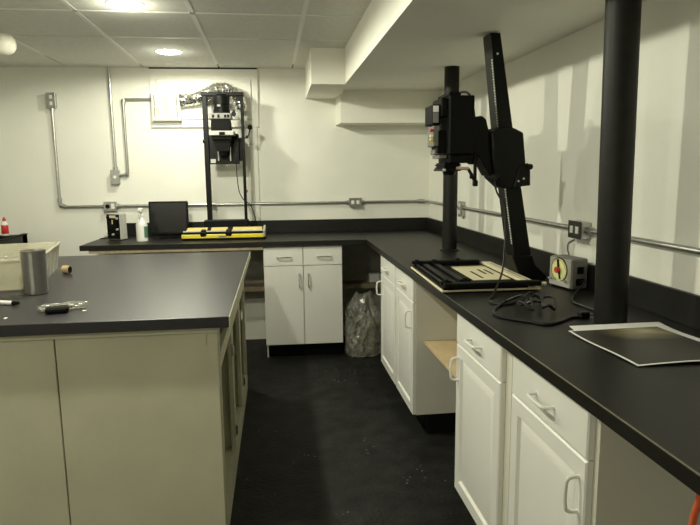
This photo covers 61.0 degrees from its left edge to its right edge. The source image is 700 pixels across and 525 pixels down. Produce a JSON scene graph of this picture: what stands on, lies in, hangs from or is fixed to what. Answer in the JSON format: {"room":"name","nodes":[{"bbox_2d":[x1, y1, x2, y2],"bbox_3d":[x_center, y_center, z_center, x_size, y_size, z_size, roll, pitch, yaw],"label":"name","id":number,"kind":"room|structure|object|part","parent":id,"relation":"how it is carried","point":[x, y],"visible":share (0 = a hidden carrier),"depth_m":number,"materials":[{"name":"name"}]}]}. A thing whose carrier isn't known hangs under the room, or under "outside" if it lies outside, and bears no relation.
{"room":"photography darkroom","nodes":[
{"label":"photography darkroom","id":0,"kind":"room"},
{"bbox_2d":[0,233,27,257],"bbox_3d":[-2.792,0.385,3.871,0.791,0.973,1.604,-2,9,-7],"label":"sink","id":1,"kind":"object","parent":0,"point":[9,247],"visible":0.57,"depth_m":4.40,"materials":[{"name":"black plastic"}]},
{"bbox_2d":[1,217,8,235],"bbox_3d":[-2.643,-0.277,4.548,0.050,0.142,0.050,-2,9,-7],"label":"squeeze bottle","id":2,"kind":"object","parent":1,"relation":"on","point":[4,225],"visible":1,"depth_m":4.53,"materials":[{"name":"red plastic"}]},
{"bbox_2d":[0,0,370,67],"bbox_3d":[-1.336,-1.058,1.437,3.270,0.018,6.868,-2,9,-7],"label":"ceiling","id":3,"kind":"structure","parent":0,"point":[65,39],"depth_m":3.56,"materials":[{"name":"tile"}]},
{"bbox_2d":[0,32,16,55],"bbox_3d":[-2.473,-1.222,3.258,1.195,0.164,0.134,-2,9,-7],"label":"globe light","id":4,"kind":"object","parent":3,"relation":"hanging from","point":[8,46],"visible":1,"depth_m":3.30,"materials":[{"name":"glass"}]},
{"bbox_2d":[105,0,144,9],"bbox_3d":[-1.117,-1.280,2.956,0.188,0.017,0.188,-2,9,-7],"label":"recessed light","id":5,"kind":"object","parent":3,"relation":"in","point":[120,4],"visible":1,"depth_m":2.93,"materials":[{"name":"white"}]},
{"bbox_2d":[155,49,182,54],"bbox_3d":[-1.258,-1.458,4.124,0.188,0.017,0.188,-2,9,-7],"label":"recessed light","id":6,"kind":"object","parent":3,"relation":"in","point":[160,51],"visible":1,"depth_m":4.09,"materials":[{"name":"white"}]},
{"bbox_2d":[0,0,362,63],"bbox_3d":[-1.321,-1.026,1.295,3.276,0.005,6.592,-2,9,-7],"label":"grid","id":7,"kind":"object","parent":3,"relation":"attached to","point":[191,12],"visible":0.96,"depth_m":3.23,"materials":[{"name":"white metal"}]},
{"bbox_2d":[0,64,429,255],"bbox_3d":[-1.374,-0.544,5.046,4.299,2.420,0.386,-2,9,-7],"label":"wall","id":8,"kind":"structure","parent":0,"point":[303,155],"depth_m":4.87,"materials":[{"name":"paint"}]},
{"bbox_2d":[46,92,56,107],"bbox_3d":[-2.350,-1.277,4.683,0.068,0.118,0.051,-2,9,-6],"label":"outlet box","id":9,"kind":"object","parent":8,"relation":"attached to","point":[51,98],"visible":1,"depth_m":4.66,"materials":[{"name":"metal"}]},
{"bbox_2d":[49,108,61,201],"bbox_3d":[-2.354,-0.856,4.757,0.035,0.745,0.036,-2,9,-7],"label":"conduit","id":10,"kind":"object","parent":8,"relation":"attached to","point":[59,199],"visible":1,"depth_m":4.75,"materials":[{"name":"metal"}]},
{"bbox_2d":[58,202,103,208],"bbox_3d":[-2.179,-0.464,4.835,0.366,0.055,0.035,-2,9,-6],"label":"conduit","id":11,"kind":"object","parent":8,"relation":"attached to","point":[61,205],"visible":0.92,"depth_m":4.83,"materials":[{"name":"metal"}]},
{"bbox_2d":[103,202,117,210],"bbox_3d":[-1.951,-0.459,4.846,0.101,0.078,0.055,-1,9,-6],"label":"outlet box","id":12,"kind":"object","parent":8,"relation":"attached to","point":[108,206],"visible":1,"depth_m":4.83,"materials":[{"name":"metal"}]},
{"bbox_2d":[107,67,117,169],"bbox_3d":[-1.904,-1.147,4.758,0.035,0.806,0.036,-2,9,-7],"label":"conduit","id":13,"kind":"object","parent":8,"relation":"attached to","point":[115,167],"visible":1,"depth_m":4.75,"materials":[{"name":"metal"}]},
{"bbox_2d":[110,170,120,183],"bbox_3d":[-1.900,-0.693,4.817,0.068,0.114,0.051,-2,9,-6],"label":"outlet box","id":14,"kind":"object","parent":8,"relation":"attached to","point":[114,174],"visible":1,"depth_m":4.79,"materials":[{"name":"metal"}]},
{"bbox_2d":[119,98,150,176],"bbox_3d":[-1.728,-1.007,4.800,0.294,0.625,0.037,-2,9,-7],"label":"conduit","id":15,"kind":"object","parent":8,"relation":"attached to","point":[123,101],"visible":0.98,"depth_m":4.77,"materials":[{"name":"metal"}]},
{"bbox_2d":[151,92,181,121],"bbox_3d":[-1.468,-1.244,4.750,0.224,0.224,0.067,-2,9,-6],"label":"air vent","id":16,"kind":"object","parent":8,"relation":"in","point":[166,107],"visible":1,"depth_m":4.72,"materials":[{"name":"white plastic"}]},
{"bbox_2d":[154,95,176,116],"bbox_3d":[-1.465,-1.240,4.721,0.170,0.168,0.008,-2,9,-6],"label":"grille","id":17,"kind":"object","parent":16,"relation":"attached to","point":[164,105],"depth_m":4.72,"materials":[{"name":"white plastic"}]},
{"bbox_2d":[149,66,256,68],"bbox_3d":[-1.179,-1.565,4.775,0.853,0.021,0.016,-2,9,-6],"label":"trim","id":18,"kind":"structure","parent":8,"relation":"attached to","point":[218,66],"depth_m":4.76,"materials":[{"name":"black metal"}]},
{"bbox_2d":[149,69,258,127],"bbox_3d":[-1.176,-1.327,4.809,0.860,0.456,0.021,-2,9,-6],"label":"trim","id":19,"kind":"structure","parent":8,"relation":"attached to","point":[234,74],"depth_m":4.80,"materials":[{"name":"paint"}]},
{"bbox_2d":[156,79,251,119],"bbox_3d":[-1.175,-1.315,4.798,0.750,0.315,0.011,-2,9,-6],"label":"panel","id":20,"kind":"object","parent":8,"relation":"attached to","point":[183,86],"depth_m":4.79,"materials":[{"name":"paint"}]},
{"bbox_2d":[179,82,246,111],"bbox_3d":[-1.089,-1.317,4.736,0.546,0.234,0.134,0,9,1],"label":"flexible duct","id":21,"kind":"object","parent":8,"relation":"attached to","point":[194,98],"visible":0.77,"depth_m":4.70,"materials":[{"name":"silver metal"}]},
{"bbox_2d":[117,200,348,207],"bbox_3d":[-0.957,-0.486,4.955,1.910,0.036,0.035,-2,9,-6],"label":"conduit","id":22,"kind":"object","parent":8,"relation":"attached to","point":[346,201],"visible":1,"depth_m":4.97,"materials":[{"name":"metal"}]},
{"bbox_2d":[245,302,265,339],"bbox_3d":[-0.976,0.508,5.101,0.540,0.315,0.030,-2,9,-6],"label":"wall","id":23,"kind":"structure","parent":8,"relation":"attached to","point":[255,319],"depth_m":5.10,"materials":[{"name":"paint"}]},
{"bbox_2d":[251,127,259,220],"bbox_3d":[-0.786,-0.733,4.943,0.052,0.768,0.014,-2,9,-6],"label":"trim","id":24,"kind":"structure","parent":8,"relation":"attached to","point":[254,140],"depth_m":4.93,"materials":[{"name":"paint"}]},
{"bbox_2d":[127,217,427,235],"bbox_3d":[-0.610,-0.304,5.023,2.575,0.107,0.018,-2,9,-6],"label":"backsplash","id":25,"kind":"structure","parent":8,"relation":"attached to","point":[419,223],"depth_m":5.06,"materials":[{"name":"black laminate"}]},
{"bbox_2d":[201,245,380,334],"bbox_3d":[-0.284,0.211,5.143,1.940,0.874,0.004,-2,9,-6],"label":"wall","id":26,"kind":"structure","parent":8,"relation":"attached to","point":[358,261],"depth_m":5.15,"materials":[{"name":"paint"}]},
{"bbox_2d":[244,280,380,291],"bbox_3d":[-0.306,0.196,5.055,1.880,0.040,0.160,-2,9,-6],"label":"trim","id":27,"kind":"structure","parent":8,"relation":"attached to","point":[351,284],"depth_m":5.01,"materials":[{"name":"brown wood"}]},
{"bbox_2d":[369,273,379,281],"bbox_3d":[0.208,0.128,5.080,0.090,0.075,0.063,-1,9,-5],"label":"junction box","id":28,"kind":"object","parent":27,"relation":"on","point":[373,277],"visible":0.86,"depth_m":5.05,"materials":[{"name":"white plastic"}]},
{"bbox_2d":[305,48,344,98],"bbox_3d":[-0.171,-1.460,4.482,0.303,0.340,0.835,-2,9,-7],"label":"duct boxing","id":29,"kind":"object","parent":8,"relation":"attached to","point":[325,67],"visible":0.64,"depth_m":4.09,"materials":[{"name":"paint"}]},
{"bbox_2d":[349,198,361,206],"bbox_3d":[0.044,-0.511,5.042,0.106,0.078,0.051,-2,9,-6],"label":"outlet box","id":30,"kind":"object","parent":8,"relation":"attached to","point":[353,202],"visible":1,"depth_m":5.02,"materials":[{"name":"metal"}]},
{"bbox_2d":[335,90,438,125],"bbox_3d":[0.296,-1.254,4.838,0.797,0.249,0.305,-2,9,-7],"label":"duct boxing","id":31,"kind":"object","parent":8,"relation":"attached to","point":[353,107],"visible":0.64,"depth_m":4.70,"materials":[{"name":"paint"}]},
{"bbox_2d":[230,334,476,524],"bbox_3d":[-0.914,1.211,1.899,4.299,0.100,7.200,-2,9,-7],"label":"floor","id":32,"kind":"structure","parent":0,"point":[327,439],"depth_m":3.06,"materials":[{"name":"black paint"}]},
{"bbox_2d":[0,251,250,524],"bbox_3d":[-1.343,0.534,2.991,1.622,0.913,1.792,-2,9,-7],"label":"kitchen island","id":33,"kind":"object","parent":32,"relation":"on","point":[128,408],"visible":1,"depth_m":2.20,"materials":[{"name":"grey laminate"}]},
{"bbox_2d":[0,300,19,304],"bbox_3d":[-1.377,0.160,2.367,0.136,0.017,0.017,1,9,12],"label":"marker pen","id":34,"kind":"object","parent":33,"relation":"on","point":[2,302],"visible":1,"depth_m":2.35,"materials":[{"name":"white plastic"}]},
{"bbox_2d":[0,242,60,290],"bbox_3d":[-1.732,0.016,2.920,0.494,0.141,0.694,-3,9,-18],"label":"tub","id":35,"kind":"object","parent":33,"relation":"on","point":[52,254],"visible":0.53,"depth_m":3.03,"materials":[{"name":"plastic"}]},
{"bbox_2d":[0,254,21,279],"bbox_3d":[-1.667,0.026,2.846,0.366,0.120,0.295,-2,9,-7],"label":"wrap","id":36,"kind":"object","parent":35,"relation":"in","point":[11,263],"visible":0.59,"depth_m":2.92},
{"bbox_2d":[19,249,48,294],"bbox_3d":[-1.368,0.040,2.578,0.102,0.190,0.102,-2,9,-7],"label":"steel canister","id":37,"kind":"object","parent":33,"relation":"on","point":[33,261],"visible":1,"depth_m":2.54,"materials":[{"name":"silver metal"}]},
{"bbox_3d":[-1.534,0.704,2.129,0.970,0.846,0.016,-2,9,-7],"label":"panel","id":38,"kind":"part","parent":33,"relation":"part of","materials":[{"name":"beige wood"}]},
{"bbox_2d":[36,301,87,313],"bbox_3d":[-1.088,0.167,2.252,0.180,0.032,0.104,-6,10,-32],"label":"packet","id":39,"kind":"object","parent":33,"relation":"on","point":[62,308],"visible":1,"depth_m":2.22,"materials":[{"name":"plastic"}]},
{"bbox_2d":[61,265,71,273],"bbox_3d":[-1.471,0.037,3.085,0.039,0.043,0.043,0,9,5],"label":"cardboard tube","id":40,"kind":"object","parent":33,"relation":"on","point":[65,269],"visible":1,"depth_m":3.07,"materials":[{"name":"brown cardboard"}]},
{"bbox_3d":[-1.251,0.265,2.092,1.548,0.026,0.026,-2,9,-7],"label":"rail","id":41,"kind":"part","parent":33,"relation":"part of","materials":[{"name":"beige wood"}]},
{"bbox_3d":[-0.766,0.681,2.221,0.568,0.846,0.016,-2,9,-7],"label":"panel","id":42,"kind":"part","parent":33,"relation":"part of","materials":[{"name":"beige wood"}]},
{"bbox_3d":[-0.596,0.532,3.086,0.020,0.872,1.686,-2,9,-7],"label":"frame","id":43,"kind":"part","parent":33,"relation":"part of","materials":[{"name":"beige wood"}]},
{"bbox_2d":[225,374,243,485],"bbox_3d":[-0.865,0.881,3.099,0.528,0.015,1.667,-2,9,-7],"label":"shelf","id":44,"kind":"object","parent":33,"relation":"attached to","point":[230,452],"depth_m":2.86,"materials":[{"name":"beige wood"}]},
{"bbox_3d":[-0.971,0.416,3.873,0.529,0.870,0.016,-2,9,-7],"label":"panel","id":45,"kind":"part","parent":33,"relation":"part of","materials":[{"name":"beige wood"}]},
{"bbox_2d":[263,245,342,356],"bbox_3d":[-0.377,0.264,4.800,0.592,0.876,0.632,-2,9,-6],"label":"base cabinet","id":46,"kind":"object","parent":32,"relation":"on","point":[303,285],"visible":1,"depth_m":4.52,"materials":[{"name":"white wood"}]},
{"bbox_3d":[-0.502,-0.045,4.460,0.292,0.139,0.018,-2,9,-6],"label":"drawer","id":47,"kind":"part","parent":46,"relation":"part of","materials":[{"name":"white wood"}]},
{"bbox_3d":[-0.497,0.329,4.518,0.292,0.608,0.018,-2,9,-6],"label":"door","id":48,"kind":"part","parent":46,"relation":"part of","materials":[{"name":"white wood"}]},
{"bbox_3d":[-0.207,-0.053,4.489,0.291,0.139,0.018,-2,9,-6],"label":"drawer","id":49,"kind":"part","parent":46,"relation":"part of","materials":[{"name":"white wood"}]},
{"bbox_3d":[-0.203,0.321,4.547,0.291,0.608,0.018,-2,9,-6],"label":"door","id":50,"kind":"part","parent":46,"relation":"part of","materials":[{"name":"white wood"}]},
{"bbox_2d":[344,290,380,357],"bbox_3d":[0.117,0.463,4.678,0.320,0.503,0.300,-2,9,-7],"label":"plastic bag","id":51,"kind":"object","parent":32,"relation":"on","point":[359,352],"visible":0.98,"depth_m":4.73,"materials":[{"name":"grey plastic"}]},
{"bbox_2d":[376,256,396,384],"bbox_3d":[0.523,0.395,3.885,0.643,0.876,0.490,-2,9,-7],"label":"base cabinet","id":52,"kind":"object","parent":32,"relation":"on","point":[388,270],"visible":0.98,"depth_m":3.80,"materials":[{"name":"white wood"}]},
{"bbox_3d":[0.195,0.173,4.017,0.040,0.101,0.010,-2,9,-7],"label":"handle","id":53,"kind":"part","parent":52,"relation":"part of","materials":[{"name":"white plastic"}]},
{"bbox_3d":[0.247,0.039,3.796,0.019,0.128,0.466,-2,9,-7],"label":"drawer","id":54,"kind":"part","parent":52,"relation":"part of","materials":[{"name":"white wood"}]},
{"bbox_3d":[0.252,0.414,3.854,0.019,0.621,0.466,-2,9,-7],"label":"door","id":55,"kind":"part","parent":52,"relation":"part of","materials":[{"name":"white wood"}]},
{"bbox_2d":[396,267,456,433],"bbox_3d":[0.585,0.465,3.422,0.643,0.876,0.445,-2,9,-7],"label":"base cabinet","id":56,"kind":"object","parent":32,"relation":"on","point":[424,383],"visible":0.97,"depth_m":3.21,"materials":[{"name":"white wood"}]},
{"bbox_3d":[0.310,0.111,3.326,0.019,0.128,0.427,-2,9,-7],"label":"drawer","id":57,"kind":"part","parent":56,"relation":"part of","materials":[{"name":"white wood"}]},
{"bbox_3d":[0.315,0.486,3.384,0.019,0.621,0.427,-2,9,-7],"label":"door","id":58,"kind":"part","parent":56,"relation":"part of","materials":[{"name":"white wood"}]},
{"bbox_3d":[0.309,0.303,3.168,0.040,0.101,0.010,-2,9,-7],"label":"handle","id":59,"kind":"part","parent":56,"relation":"part of","materials":[{"name":"white plastic"}]},
{"bbox_2d":[449,313,512,524],"bbox_3d":[0.746,0.648,2.223,0.643,0.876,0.513,-2,9,-7],"label":"base cabinet","id":60,"kind":"object","parent":32,"relation":"on","point":[484,368],"visible":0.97,"depth_m":2.12,"materials":[{"name":"white wood"}]},
{"bbox_2d":[425,339,457,377],"bbox_3d":[0.704,0.493,2.835,0.520,0.058,0.740,-2,9,-7],"label":"shelf","id":61,"kind":"object","parent":60,"relation":"attached to","point":[444,350],"visible":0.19,"depth_m":2.99,"materials":[{"name":"brown wood"}]},
{"bbox_3d":[0.415,0.425,2.371,0.040,0.101,0.010,-2,9,-7],"label":"handle","id":62,"kind":"part","parent":60,"relation":"part of","materials":[{"name":"white plastic"}]},
{"bbox_3d":[0.441,0.294,2.149,0.038,0.010,0.116,-2,9,-7],"label":"handle","id":63,"kind":"part","parent":60,"relation":"part of","materials":[{"name":"white plastic"}]},
{"bbox_3d":[0.472,0.665,2.210,0.019,0.621,0.463,-2,9,-7],"label":"door","id":64,"kind":"part","parent":60,"relation":"part of","materials":[{"name":"white wood"}]},
{"bbox_3d":[0.467,0.290,2.152,0.019,0.128,0.463,-2,9,-7],"label":"drawer","id":65,"kind":"part","parent":60,"relation":"part of","materials":[{"name":"white wood"}]},
{"bbox_2d":[508,355,699,524],"bbox_3d":[0.813,0.725,1.718,0.643,0.876,0.508,-2,9,-7],"label":"base cabinet","id":66,"kind":"object","parent":32,"relation":"on","point":[568,467],"visible":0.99,"depth_m":1.46,"materials":[{"name":"white wood"}]},
{"bbox_3d":[0.513,0.376,1.614,0.038,0.010,0.116,-2,9,-7],"label":"handle","id":67,"kind":"part","parent":66,"relation":"part of","materials":[{"name":"white plastic"}]},
{"bbox_3d":[0.543,0.747,1.674,0.019,0.621,0.446,-2,9,-7],"label":"door","id":68,"kind":"part","parent":66,"relation":"part of","materials":[{"name":"white wood"}]},
{"bbox_3d":[0.539,0.372,1.617,0.019,0.128,0.446,-2,9,-7],"label":"drawer","id":69,"kind":"part","parent":66,"relation":"part of","materials":[{"name":"white wood"}]},
{"bbox_3d":[0.539,0.566,1.449,0.040,0.101,0.010,-2,9,-7],"label":"handle","id":70,"kind":"part","parent":66,"relation":"part of","materials":[{"name":"white plastic"}]},
{"bbox_2d":[345,0,402,76],"bbox_3d":[0.737,-0.992,1.233,0.861,0.297,5.920,-2,9,-7],"label":"soffit","id":71,"kind":"structure","parent":0,"point":[378,12],"depth_m":3.07,"materials":[{"name":"paint"}]},
{"bbox_2d":[345,57,361,83],"bbox_3d":[0.019,-1.196,3.729,0.012,0.043,0.770,-2,9,-7],"label":"fascia","id":72,"kind":"object","parent":71,"relation":"attached to","point":[356,67],"visible":0.93,"depth_m":3.66,"materials":[{"name":"paint"}]},
{"bbox_2d":[344,65,485,90],"bbox_3d":[0.371,-1.285,4.184,0.814,0.012,1.598,-2,9,-7],"label":"soffit panel","id":73,"kind":"object","parent":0,"point":[368,77],"visible":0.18,"depth_m":4.03,"materials":[{"name":"paint"}]},
{"bbox_2d":[361,0,644,65],"bbox_3d":[0.789,-0.765,0.879,0.861,0.043,5.145,-2,9,-7],"label":"soffit panel","id":74,"kind":"object","parent":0,"point":[418,32],"visible":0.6,"depth_m":2.52,"materials":[{"name":"paint"}]},
{"bbox_2d":[429,0,699,294],"bbox_3d":[1.172,-0.078,1.837,0.100,2.420,6.718,-2,9,-7],"label":"wall","id":75,"kind":"structure","parent":0,"point":[555,89],"depth_m":2.48,"materials":[{"name":"paint"}]},
{"bbox_2d":[79,217,699,495],"bbox_3d":[-0.348,0.098,2.597,2.728,0.167,5.052,-2,9,-7],"label":"countertop","id":76,"kind":"structure","parent":75,"relation":"attached to","point":[655,408],"depth_m":2.00,"materials":[{"name":"black laminate"}]},
{"bbox_2d":[100,213,127,239],"bbox_3d":[-1.866,-0.283,4.656,0.234,0.205,0.104,3,9,22],"label":"timer","id":77,"kind":"object","parent":76,"relation":"on","point":[116,222],"visible":1,"depth_m":4.60,"materials":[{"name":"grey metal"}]},
{"bbox_3d":[-1.833,-0.277,4.602,0.126,0.190,0.005,3,9,22],"label":"plate","id":78,"kind":"part","parent":77,"relation":"part of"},
{"bbox_2d":[136,208,147,241],"bbox_3d":[-1.578,-0.285,4.493,0.085,0.252,0.102,-2,9,-6],"label":"spray bottle","id":79,"kind":"object","parent":76,"relation":"on","point":[141,225],"visible":1,"depth_m":4.48,"materials":[{"name":"white plastic"}]},
{"bbox_2d":[148,201,188,238],"bbox_3d":[-1.439,-0.340,4.716,0.304,0.290,0.170,-2,9,-6],"label":"monitor","id":80,"kind":"object","parent":76,"relation":"on","point":[169,218],"visible":0.97,"depth_m":4.71,"materials":[{"name":"black plastic"}]},
{"bbox_2d":[181,225,266,240],"bbox_3d":[-0.971,-0.231,4.607,0.633,0.098,0.170,-2,9,-6],"label":"easel","id":81,"kind":"object","parent":76,"relation":"on","point":[239,232],"visible":1,"depth_m":4.55,"materials":[{"name":"yellow metal"}]},
{"bbox_3d":[-1.181,-0.255,4.593,0.153,0.020,0.079,-2,9,-6],"label":"panel","id":82,"kind":"part","parent":81,"relation":"part of","materials":[{"name":"yellow metal"}]},
{"bbox_3d":[-1.013,-0.260,4.609,0.125,0.020,0.079,-2,9,-6],"label":"panel","id":83,"kind":"part","parent":81,"relation":"part of","materials":[{"name":"yellow metal"}]},
{"bbox_3d":[-0.970,-0.240,4.553,0.608,0.010,0.018,-2,9,-6],"label":"blade","id":84,"kind":"part","parent":81,"relation":"part of","materials":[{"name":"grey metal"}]},
{"bbox_3d":[-0.976,-0.251,4.606,0.608,0.040,0.148,-2,9,-6],"label":"frame","id":85,"kind":"part","parent":81,"relation":"part of","materials":[{"name":"yellow metal"}]},
{"bbox_3d":[-0.799,-0.265,4.630,0.225,0.020,0.079,-2,9,-6],"label":"panel","id":86,"kind":"part","parent":81,"relation":"part of","materials":[{"name":"yellow metal"}]},
{"bbox_2d":[201,92,256,226],"bbox_3d":[-0.996,-0.768,4.713,0.560,1.128,0.336,-2,9,-6],"label":"photo enlarger","id":87,"kind":"object","parent":76,"relation":"on","point":[222,145],"visible":0.94,"depth_m":4.66,"materials":[{"name":"black metal"}]},
{"bbox_3d":[-1.128,-0.819,4.700,0.038,0.965,0.044,-2,9,-6],"label":"post","id":88,"kind":"part","parent":87,"relation":"part of","materials":[{"name":"black metal"}]},
{"bbox_3d":[-0.992,-1.120,4.566,0.166,0.044,0.130,-2,9,-6],"label":"filter drawer","id":89,"kind":"part","parent":87,"relation":"part of","materials":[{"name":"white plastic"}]},
{"bbox_3d":[-0.844,-0.826,4.727,0.022,0.965,0.044,-1,9,-6],"label":"post","id":90,"kind":"part","parent":87,"relation":"part of","materials":[{"name":"black metal"}]},
{"bbox_3d":[-0.797,-0.511,4.790,0.208,0.580,0.089,-8,11,-39],"label":"power cord","id":91,"kind":"part","parent":87,"relation":"part of","materials":[{"name":"black plastic"}]},
{"bbox_2d":[440,66,459,251],"bbox_3d":[0.631,-0.638,3.727,0.123,1.134,0.123,-2,9,-7],"label":"support column","id":92,"kind":"structure","parent":76,"relation":"on","point":[451,73],"depth_m":3.73,"materials":[{"name":"black metal"}]},
{"bbox_2d":[411,258,546,292],"bbox_3d":[0.575,0.051,2.805,0.454,0.056,0.645,-2,9,-6],"label":"easel","id":93,"kind":"object","parent":76,"relation":"on","point":[457,274],"visible":0.99,"depth_m":2.72,"materials":[{"name":"black metal"}]},
{"bbox_3d":[0.375,0.054,2.786,0.012,0.012,0.580,-2,9,-6],"label":"rail","id":94,"kind":"part","parent":93,"relation":"part of","materials":[{"name":"black metal"}]},
{"bbox_3d":[0.415,0.052,2.790,0.030,0.010,0.600,-2,9,-6],"label":"blade","id":95,"kind":"part","parent":93,"relation":"part of","materials":[{"name":"black metal"}]},
{"bbox_3d":[0.473,0.050,2.796,0.027,0.010,0.600,-2,9,-6],"label":"blade","id":96,"kind":"part","parent":93,"relation":"part of","materials":[{"name":"black metal"}]},
{"bbox_3d":[0.617,0.050,2.829,0.170,0.002,0.355,-2,9,-6],"label":"paper panel","id":97,"kind":"part","parent":93,"relation":"part of","materials":[{"name":"beige paper"}]},
{"bbox_2d":[425,33,545,304],"bbox_3d":[0.655,-0.430,2.501,0.560,1.099,0.651,-2,9,-7],"label":"photo enlarger","id":98,"kind":"object","parent":76,"relation":"on","point":[456,136],"visible":1,"depth_m":2.64,"materials":[{"name":"black metal"}]},
{"bbox_2d":[425,91,474,158],"bbox_3d":[0.456,-0.616,2.671,0.222,0.295,0.210,-2,9,-7],"label":"lamp","id":99,"kind":"object","parent":98,"relation":"attached to","point":[450,121],"depth_m":2.59,"materials":[{"name":"metal"}]},
{"bbox_3d":[0.542,-0.419,2.649,0.044,0.140,0.044,-2,9,-7],"label":"focus arm","id":100,"kind":"part","parent":98,"relation":"part of","materials":[{"name":"black metal"}]},
{"bbox_3d":[0.541,-0.377,2.626,0.048,0.080,0.024,0,9,7],"label":"crank handle","id":101,"kind":"part","parent":98,"relation":"part of","materials":[{"name":"black metal"}]},
{"bbox_3d":[0.611,-0.114,2.453,0.101,0.491,0.485,1,9,8],"label":"power cord","id":102,"kind":"part","parent":98,"relation":"part of","materials":[{"name":"black plastic"}]},
{"bbox_3d":[0.772,-0.392,2.664,0.074,0.106,0.012,-2,9,-7],"label":"plate","id":103,"kind":"part","parent":98,"relation":"part of","materials":[{"name":"black metal"}]},
{"bbox_3d":[0.801,-0.428,2.656,0.026,0.026,0.027,-2,9,-7],"label":"clamp knob","id":104,"kind":"part","parent":98,"relation":"part of","materials":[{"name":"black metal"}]},
{"bbox_2d":[492,291,592,325],"bbox_3d":[0.646,0.160,2.137,0.295,0.047,0.358,-4,9,-22],"label":"power cord","id":105,"kind":"object","parent":76,"relation":"on","point":[580,314],"visible":0.98,"depth_m":2.10,"materials":[{"name":"black plastic"}]},
{"bbox_2d":[548,254,593,310],"bbox_3d":[0.930,0.076,2.358,0.148,0.134,0.614,0,9,3],"label":"timer","id":106,"kind":"object","parent":76,"relation":"on","point":[566,271],"visible":0.96,"depth_m":2.52,"materials":[{"name":"grey metal"}]},
{"bbox_3d":[0.895,0.031,2.565,0.017,0.028,0.028,-4,9,-18],"label":"red knob","id":107,"kind":"part","parent":106,"relation":"part of","materials":[{"name":"red plastic"}]},
{"bbox_3d":[0.906,0.090,2.573,0.003,0.022,0.136,-4,9,-18],"label":"switch panel","id":108,"kind":"part","parent":106,"relation":"part of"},
{"bbox_3d":[0.908,0.041,2.566,0.004,0.120,0.140,-4,9,-18],"label":"plate","id":109,"kind":"part","parent":106,"relation":"part of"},
{"bbox_2d":[576,278,583,285],"bbox_3d":[0.972,0.084,2.514,0.040,0.030,0.003,-4,9,-18],"label":"socket","id":110,"kind":"object","parent":106,"relation":"attached to","point":[577,280],"depth_m":2.51,"materials":[{"name":"black plastic"}]},
{"bbox_2d":[577,267,583,273],"bbox_3d":[0.973,0.034,2.507,0.032,0.030,0.003,-4,9,-18],"label":"socket","id":111,"kind":"object","parent":106,"relation":"attached to","point":[580,270],"depth_m":2.51,"materials":[{"name":"black plastic"}]},
{"bbox_3d":[0.906,0.126,2.294,0.099,0.053,0.465,1,9,8],"label":"power cord","id":112,"kind":"part","parent":106,"relation":"part of","materials":[{"name":"black plastic"}]},
{"bbox_2d":[593,0,641,324],"bbox_3d":[0.852,-0.343,1.895,0.121,1.107,0.103,-2,9,-7],"label":"support column","id":113,"kind":"structure","parent":76,"relation":"on","point":[622,23],"depth_m":1.86,"materials":[{"name":"black metal"}]},
{"bbox_2d":[570,322,699,340],"bbox_3d":[0.901,0.229,1.758,0.358,0.013,0.341,-2,9,-7],"label":"paper sheet","id":114,"kind":"object","parent":76,"relation":"on","point":[643,324],"visible":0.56,"depth_m":1.90,"materials":[{"name":"white paper"}]},
{"bbox_2d":[569,326,699,365],"bbox_3d":[0.880,0.236,1.723,0.353,0.007,0.340,-2,9,-7],"label":"print","id":115,"kind":"object","parent":114,"relation":"on","point":[647,345],"visible":1,"depth_m":1.72,"materials":[{"name":"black paper"}]},
{"bbox_2d":[688,494,699,524],"bbox_3d":[0.802,0.815,1.149,0.302,0.876,0.103,3,10,25],"label":"extension cord","id":116,"kind":"object","parent":76,"relation":"hanging from","point":[695,511],"visible":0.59,"depth_m":1.12,"materials":[{"name":"orange plastic"}]},
{"bbox_2d":[362,199,457,207],"bbox_3d":[0.444,-0.456,4.652,0.591,0.036,0.938,-2,9,-7],"label":"conduit","id":117,"kind":"object","parent":75,"relation":"attached to","point":[418,200],"visible":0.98,"depth_m":5.07,"materials":[{"name":"metal"}]},
{"bbox_2d":[458,201,464,216],"bbox_3d":[0.788,-0.380,4.200,0.036,0.111,0.068,-2,9,-7],"label":"outlet box","id":118,"kind":"object","parent":75,"relation":"attached to","point":[461,212],"visible":0.99,"depth_m":4.17,"materials":[{"name":"metal"}]},
{"bbox_3d":[0.775,-0.379,4.199,0.004,0.111,0.068,-2,9,-7],"label":"plate","id":119,"kind":"part","parent":118,"relation":"part of","materials":[{"name":"metal"}]},
{"bbox_2d":[462,206,567,229],"bbox_3d":[0.898,-0.267,3.396,0.035,0.036,1.559,-2,9,-7],"label":"conduit","id":120,"kind":"object","parent":75,"relation":"attached to","point":[532,220],"visible":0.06,"depth_m":3.05,"materials":[{"name":"metal"}]},
{"bbox_2d":[427,217,699,329],"bbox_3d":[1.001,0.034,2.713,0.018,0.107,4.946,-2,9,-7],"label":"backsplash","id":121,"kind":"structure","parent":75,"relation":"attached to","point":[680,306],"depth_m":2.18,"materials":[{"name":"black laminate"}]},
{"bbox_2d":[568,220,591,239],"bbox_3d":[0.996,-0.143,2.579,0.054,0.076,0.111,-2,9,-7],"label":"outlet box","id":122,"kind":"object","parent":75,"relation":"attached to","point":[576,229],"visible":1,"depth_m":2.54,"materials":[{"name":"metal"}]},
{"bbox_3d":[0.974,-0.142,2.576,0.004,0.076,0.111,-2,9,-7],"label":"plate","id":123,"kind":"part","parent":122,"relation":"part of","materials":[{"name":"grey plastic"}]},
{"bbox_2d":[585,227,699,254],"bbox_3d":[1.156,0.028,1.468,0.035,0.036,2.165,-2,9,-7],"label":"conduit","id":124,"kind":"object","parent":75,"relation":"attached to","point":[591,231],"visible":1,"depth_m":2.05,"materials":[{"name":"metal"}]}
]}

